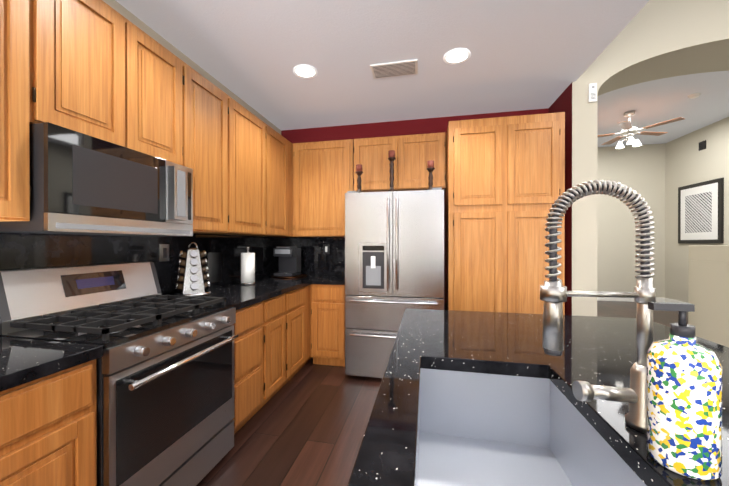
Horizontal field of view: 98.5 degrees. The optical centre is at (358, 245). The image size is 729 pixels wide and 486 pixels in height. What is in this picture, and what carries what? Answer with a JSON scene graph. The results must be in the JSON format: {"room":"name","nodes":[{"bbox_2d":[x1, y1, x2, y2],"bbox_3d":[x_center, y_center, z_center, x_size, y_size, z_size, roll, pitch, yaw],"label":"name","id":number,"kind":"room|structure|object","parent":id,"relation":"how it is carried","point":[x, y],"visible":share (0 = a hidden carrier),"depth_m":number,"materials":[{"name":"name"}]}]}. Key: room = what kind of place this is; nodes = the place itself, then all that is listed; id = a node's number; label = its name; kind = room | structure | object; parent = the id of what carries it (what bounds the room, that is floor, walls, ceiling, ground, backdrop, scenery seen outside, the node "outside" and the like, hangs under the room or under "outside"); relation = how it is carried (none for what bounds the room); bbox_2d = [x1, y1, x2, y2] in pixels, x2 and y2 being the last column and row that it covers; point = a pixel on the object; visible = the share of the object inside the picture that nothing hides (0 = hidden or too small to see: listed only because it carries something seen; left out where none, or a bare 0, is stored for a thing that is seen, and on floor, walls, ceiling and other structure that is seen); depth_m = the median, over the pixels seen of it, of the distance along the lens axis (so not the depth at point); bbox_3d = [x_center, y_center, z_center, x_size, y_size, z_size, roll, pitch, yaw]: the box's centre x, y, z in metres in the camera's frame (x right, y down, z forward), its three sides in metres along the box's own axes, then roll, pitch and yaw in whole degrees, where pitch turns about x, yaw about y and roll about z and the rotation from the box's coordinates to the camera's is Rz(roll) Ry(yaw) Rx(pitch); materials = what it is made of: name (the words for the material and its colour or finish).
{"room":"kitchen","nodes":[
{"label":"kitchen","id":0,"kind":"room"},
{"bbox_2d":[102,0,280,236],"bbox_3d":[-1.808,-0.154,0.536,0.120,2.860,7.420,0,0,12],"label":"wall","id":1,"kind":"structure","parent":0,"point":[134,19],"depth_m":2.37,"materials":[{"name":"beige paint"}]},
{"bbox_2d":[0,0,59,221],"bbox_3d":[-1.474,-0.635,1.028,0.317,1.080,0.615,0,0,12],"label":"upper cabinet","id":2,"kind":"object","parent":1,"relation":"attached to","point":[29,29],"depth_m":1.20,"materials":[{"name":"brown wood"}]},
{"bbox_2d":[60,0,143,152],"bbox_3d":[-1.375,-0.832,1.481,0.317,0.690,0.454,0,0,12],"label":"upper cabinet","id":3,"kind":"object","parent":1,"relation":"attached to","point":[101,69],"depth_m":1.49,"materials":[{"name":"brown wood"}]},
{"bbox_2d":[0,122,192,236],"bbox_3d":[-1.272,-0.268,1.627,0.419,0.422,0.772,0,0,12],"label":"microwave","id":4,"kind":"object","parent":3,"relation":"attached to","point":[82,184],"visible":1,"depth_m":1.41,"materials":[{"name":"black"}]},
{"bbox_2d":[0,232,283,294],"bbox_3d":[-1.500,0.142,1.637,0.014,0.473,4.900,0,0,12],"label":"backsplash","id":5,"kind":"structure","parent":1,"relation":"attached to","point":[18,251],"depth_m":2.07,"materials":[{"name":"black stone"}]},
{"bbox_2d":[159,244,168,261],"bbox_3d":[-1.362,0.051,2.210,0.010,0.120,0.080,0,0,12],"label":"electrical outlet","id":6,"kind":"object","parent":5,"relation":"attached to","point":[163,252],"visible":1,"depth_m":2.20,"materials":[{"name":"silver metal"}]},
{"bbox_2d":[144,32,187,166],"bbox_3d":[-1.306,-0.832,1.800,0.317,0.690,0.454,0,0,12],"label":"upper cabinet","id":7,"kind":"object","parent":1,"relation":"attached to","point":[165,74],"depth_m":1.85,"materials":[{"name":"brown wood"}]},
{"bbox_2d":[188,65,235,234],"bbox_3d":[-1.209,-0.639,2.247,0.317,1.080,0.600,0,0,12],"label":"upper cabinet","id":8,"kind":"object","parent":1,"relation":"attached to","point":[211,112],"depth_m":2.25,"materials":[{"name":"brown wood"}]},
{"bbox_2d":[236,101,271,235],"bbox_3d":[-1.098,-0.640,2.758,0.317,1.080,0.725,0,0,12],"label":"upper cabinet","id":9,"kind":"object","parent":1,"relation":"attached to","point":[253,136],"depth_m":2.79,"materials":[{"name":"brown wood"}]},
{"bbox_2d":[272,129,287,235],"bbox_3d":[-0.992,-0.642,3.241,0.317,1.080,0.545,0,0,12],"label":"upper cabinet","id":10,"kind":"object","parent":1,"relation":"attached to","point":[279,173],"depth_m":3.28,"materials":[{"name":"brown wood"}]},
{"bbox_2d":[116,0,644,130],"bbox_3d":[-0.306,-1.523,0.144,3.220,0.120,7.300,0,0,12],"label":"ceiling","id":11,"kind":"structure","parent":0,"point":[531,54],"depth_m":2.35,"materials":[{"name":"white paint"}]},
{"bbox_2d":[293,65,316,77],"bbox_3d":[-0.446,-1.466,2.651,0.200,0.005,0.200,0,0,12],"label":"recessed light","id":12,"kind":"object","parent":11,"relation":"in","point":[306,71],"visible":1,"depth_m":2.64,"materials":[{"name":"white"}]},
{"bbox_2d":[370,59,417,78],"bbox_3d":[0.303,-1.463,2.611,0.380,0.012,0.200,0,0,12],"label":"ceiling vent","id":13,"kind":"object","parent":11,"relation":"in","point":[398,68],"visible":1,"depth_m":2.60,"materials":[{"name":"white plastic"}]},
{"bbox_2d":[443,48,469,63],"bbox_3d":[0.766,-1.466,2.435,0.200,0.005,0.200,0,0,12],"label":"recessed light","id":14,"kind":"object","parent":11,"relation":"in","point":[458,55],"visible":1,"depth_m":2.43,"materials":[{"name":"white"}]},
{"bbox_2d":[281,108,548,309],"bbox_3d":[0.542,-0.533,3.759,3.340,3.600,0.120,0,0,12],"label":"wall","id":15,"kind":"structure","parent":0,"point":[393,128],"depth_m":3.73,"materials":[{"name":"red paint"}]},
{"bbox_2d":[284,237,344,274],"bbox_3d":[-0.459,0.135,3.910,1.020,0.473,0.014,0,0,12],"label":"backsplash","id":16,"kind":"structure","parent":15,"relation":"attached to","point":[313,260],"depth_m":3.91,"materials":[{"name":"black stone"}]},
{"bbox_2d":[323,244,328,253],"bbox_3d":[-0.394,0.046,3.883,0.080,0.120,0.010,0,0,12],"label":"electrical outlet","id":17,"kind":"object","parent":16,"relation":"attached to","point":[325,248],"visible":1,"depth_m":3.88,"materials":[{"name":"grey plastic"}]},
{"bbox_2d":[300,139,351,236],"bbox_3d":[-0.378,-0.643,3.717,0.719,1.080,0.346,0,0,12],"label":"upper cabinet","id":18,"kind":"object","parent":15,"relation":"attached to","point":[325,166],"depth_m":3.54,"materials":[{"name":"brown wood"}]},
{"bbox_2d":[352,135,403,191],"bbox_3d":[0.255,-0.893,3.578,0.557,0.580,0.346,0,0,12],"label":"upper cabinet","id":19,"kind":"object","parent":15,"relation":"attached to","point":[372,153],"depth_m":3.41,"materials":[{"name":"brown wood"}]},
{"bbox_2d":[404,132,445,190],"bbox_3d":[0.674,-0.892,3.487,0.556,0.580,0.346,0,0,12],"label":"upper cabinet","id":20,"kind":"object","parent":15,"relation":"attached to","point":[419,149],"depth_m":3.31,"materials":[{"name":"brown wood"}]},
{"bbox_2d":[196,301,687,485],"bbox_3d":[2.699,1.302,1.851,8.370,0.060,11.900,0,0,12],"label":"floor","id":21,"kind":"structure","parent":0,"point":[306,424],"depth_m":2.15,"materials":[{"name":"brown wood"}]},
{"bbox_2d":[0,354,102,485],"bbox_3d":[-1.318,0.842,0.959,0.653,0.866,0.539,0,0,12],"label":"base cabinet","id":22,"kind":"object","parent":21,"relation":"on","point":[48,422],"depth_m":1.00,"materials":[{"name":"brown wood"}]},
{"bbox_2d":[0,337,102,385],"bbox_3d":[-1.471,0.388,0.196,0.650,0.042,2.094,0,0,12],"label":"countertop","id":23,"kind":"structure","parent":22,"relation":"on","point":[20,358],"depth_m":1.05,"materials":[{"name":"black stone"}]},
{"bbox_2d":[0,262,238,485],"bbox_3d":[-1.127,0.690,1.598,0.715,1.164,0.782,0,0,12],"label":"stove","id":24,"kind":"object","parent":21,"relation":"on","point":[165,389],"visible":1,"depth_m":1.44,"materials":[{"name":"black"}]},
{"bbox_2d":[232,314,267,433],"bbox_3d":[-1.050,0.838,2.189,0.653,0.866,0.394,0,0,12],"label":"base cabinet","id":25,"kind":"object","parent":21,"relation":"on","point":[251,346],"depth_m":2.13,"materials":[{"name":"brown wood"}]},
{"bbox_2d":[168,274,344,313],"bbox_3d":[-0.680,0.380,2.928,1.034,0.042,1.998,0,0,12],"label":"countertop","id":26,"kind":"structure","parent":25,"relation":"on","point":[269,295],"depth_m":2.75,"materials":[{"name":"black stone"}]},
{"bbox_2d":[174,242,210,295],"bbox_3d":[-1.209,0.168,2.300,0.236,0.384,0.236,0,0,12],"label":"spice rack","id":27,"kind":"object","parent":26,"relation":"on","point":[193,278],"visible":1,"depth_m":2.25,"materials":[{"name":"silver metal"}]},
{"bbox_2d":[239,247,255,284],"bbox_3d":[-1.030,0.186,2.937,0.150,0.345,0.150,0,0,12],"label":"paper towel holder","id":28,"kind":"object","parent":26,"relation":"on","point":[247,268],"visible":1,"depth_m":2.88,"materials":[{"name":"white paper"}]},
{"bbox_2d":[271,274,307,277],"bbox_3d":[-0.791,0.350,3.612,0.420,0.012,0.420,0,0,12],"label":"serving tray","id":29,"kind":"object","parent":26,"relation":"on","point":[296,276],"visible":0.71,"depth_m":3.55,"materials":[{"name":"orange metal"}]},
{"bbox_2d":[273,247,300,276],"bbox_3d":[-0.811,0.178,3.611,0.220,0.330,0.268,0,0,12],"label":"coffee maker","id":30,"kind":"object","parent":29,"relation":"on","point":[289,261],"visible":1,"depth_m":3.59,"materials":[{"name":"grey plastic"}]},
{"bbox_2d":[268,314,287,400],"bbox_3d":[-0.968,0.837,2.567,0.653,0.866,0.380,0,0,12],"label":"base cabinet","id":31,"kind":"object","parent":21,"relation":"on","point":[286,330],"depth_m":2.52,"materials":[{"name":"brown wood"}]},
{"bbox_2d":[288,306,307,380],"bbox_3d":[-0.881,0.836,2.968,0.653,0.866,0.440,0,0,12],"label":"base cabinet","id":32,"kind":"object","parent":21,"relation":"on","point":[297,323],"depth_m":2.93,"materials":[{"name":"brown wood"}]},
{"bbox_2d":[308,286,344,366],"bbox_3d":[-0.243,0.835,3.538,0.391,0.866,0.646,0,0,12],"label":"base cabinet","id":33,"kind":"object","parent":21,"relation":"on","point":[326,317],"depth_m":3.23,"materials":[{"name":"brown wood"}]},
{"bbox_2d":[345,188,443,377],"bbox_3d":[0.402,0.375,3.259,0.906,1.784,0.901,0,0,12],"label":"fridge","id":34,"kind":"object","parent":21,"relation":"on","point":[394,254],"visible":0.85,"depth_m":2.88,"materials":[{"name":"silver metal"}]},
{"bbox_2d":[355,164,362,192],"bbox_3d":[0.012,-0.663,3.158,0.090,0.290,0.090,0,0,12],"label":"candle holder","id":35,"kind":"object","parent":34,"relation":"on","point":[358,172],"visible":0.88,"depth_m":3.14,"materials":[{"name":"brown metal"}]},
{"bbox_2d":[387,150,395,191],"bbox_3d":[0.331,-0.723,3.088,0.090,0.410,0.090,0,0,12],"label":"candle holder","id":36,"kind":"object","parent":34,"relation":"on","point":[391,156],"visible":0.98,"depth_m":3.07,"materials":[{"name":"brown metal"}]},
{"bbox_2d":[426,160,434,189],"bbox_3d":[0.696,-0.663,3.009,0.090,0.290,0.090,0,0,12],"label":"candle holder","id":37,"kind":"object","parent":34,"relation":"on","point":[430,167],"visible":0.85,"depth_m":2.99,"materials":[{"name":"brown metal"}]},
{"bbox_2d":[445,112,564,314],"bbox_3d":[1.407,0.044,3.177,0.990,2.450,0.647,0,0,12],"label":"pantry","id":38,"kind":"object","parent":21,"relation":"on","point":[505,184],"visible":0.75,"depth_m":2.88,"materials":[{"name":"brown wood"}]},
{"bbox_2d":[347,308,728,485],"bbox_3d":[0.530,0.822,0.225,1.178,0.910,3.000,0,0,12],"label":"kitchen island","id":39,"kind":"object","parent":21,"relation":"on","point":[601,351],"visible":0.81,"depth_m":0.97,"materials":[{"name":"black stone"}]},
{"bbox_2d":[416,368,645,485],"bbox_3d":[0.324,0.517,0.674,0.400,0.216,0.681,0,0,12],"label":"sink","id":40,"kind":"object","parent":39,"relation":"in","point":[479,429],"visible":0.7,"depth_m":0.95,"materials":[{"name":"grey ceramic"}]},
{"bbox_2d":[540,180,655,433],"bbox_3d":[0.495,0.116,0.642,0.224,0.498,0.060,0,0,7],"label":"faucet","id":41,"kind":"object","parent":39,"relation":"on","point":[554,293],"visible":0.98,"depth_m":0.63,"materials":[{"name":"silver metal"}]},
{"bbox_2d":[646,302,721,480],"bbox_3d":[0.543,0.231,0.527,0.089,0.268,0.088,0,0,12],"label":"soap dispenser","id":42,"kind":"object","parent":39,"relation":"on","point":[684,403],"visible":1,"depth_m":0.50,"materials":[{"name":"ceramic"}]},
{"bbox_2d":[688,245,728,346],"bbox_3d":[3.954,0.635,2.723,1.370,1.270,0.660,0,0,12],"label":"half wall","id":43,"kind":"structure","parent":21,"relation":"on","point":[708,288],"depth_m":2.94,"materials":[{"name":"beige paint"}]},
{"bbox_2d":[549,0,648,315],"bbox_3d":[1.326,-0.522,-0.209,0.120,3.600,7.300,0,0,12],"label":"wall","id":44,"kind":"structure","parent":0,"point":[571,101],"depth_m":2.82,"materials":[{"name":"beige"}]},
{"bbox_2d":[597,143,665,297],"bbox_3d":[5.578,-0.543,7.217,5.030,3.600,0.120,0,0,12],"label":"wall","id":45,"kind":"structure","parent":0,"point":[640,169],"depth_m":7.05,"materials":[{"name":"beige paint"}]},
{"bbox_2d":[597,297,664,301],"bbox_3d":[4.928,1.202,7.293,3.730,0.110,0.018,0,0,12],"label":"baseboard","id":46,"kind":"structure","parent":45,"relation":"attached to","point":[632,299],"depth_m":7.08,"materials":[{"name":"white wood"}]},
{"bbox_2d":[587,0,728,315],"bbox_3d":[4.563,-0.530,2.556,5.030,3.600,0.600,0,0,12],"label":"wall","id":47,"kind":"structure","parent":0,"point":[656,39],"depth_m":2.74,"materials":[{"name":"beige paint"}]},
{"bbox_2d":[588,83,596,102],"bbox_3d":[2.073,-1.350,2.776,0.060,0.160,0.023,0,0,12],"label":"door chime","id":48,"kind":"object","parent":47,"relation":"attached to","point":[592,92],"visible":1,"depth_m":2.77,"materials":[{"name":"white plastic"}]},
{"bbox_2d":[598,71,728,146],"bbox_3d":[5.053,-2.287,5.085,5.150,0.100,4.560,0,0,12],"label":"ceiling","id":49,"kind":"structure","parent":0,"point":[652,102],"depth_m":5.05,"materials":[{"name":"grey paint"}]},
{"bbox_2d":[598,110,684,148],"bbox_3d":[4.560,-1.957,5.312,1.301,0.559,1.252,0,0,12],"label":"fan","id":50,"kind":"object","parent":49,"relation":"hanging from","point":[628,131],"visible":1,"depth_m":5.23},
{"bbox_2d":[687,93,700,98],"bbox_3d":[4.986,-2.214,4.659,0.136,0.041,0.136,0,0,12],"label":"smoke detector","id":51,"kind":"object","parent":49,"relation":"attached to","point":[694,95],"visible":1,"depth_m":4.63,"materials":[{"name":"white plastic"}]},
{"bbox_2d":[665,117,728,302],"bbox_3d":[6.342,-0.536,4.732,0.120,3.600,4.410,0,0,12],"label":"wall","id":52,"kind":"structure","parent":0,"point":[688,162],"depth_m":6.36,"materials":[{"name":"beige paint"}]},
{"bbox_2d":[665,298,686,302],"bbox_3d":[6.403,1.207,5.338,0.015,0.110,3.150,0,0,12],"label":"baseboard","id":53,"kind":"structure","parent":52,"relation":"attached to","point":[666,299],"depth_m":6.68,"materials":[{"name":"white wood"}]},
{"bbox_2d":[678,178,723,243],"bbox_3d":[6.541,-0.620,6.024,0.039,1.160,0.980,0,0,12],"label":"picture","id":54,"kind":"object","parent":52,"relation":"attached to","point":[700,212],"visible":1,"depth_m":5.95,"materials":[{"name":"black"}]},
{"bbox_2d":[699,140,705,150],"bbox_3d":[6.544,-1.900,5.969,0.011,0.160,0.160,0,0,12],"label":"air vent","id":55,"kind":"object","parent":52,"relation":"in","point":[702,145],"visible":1,"depth_m":5.96,"materials":[{"name":"black plastic"}]}
]}

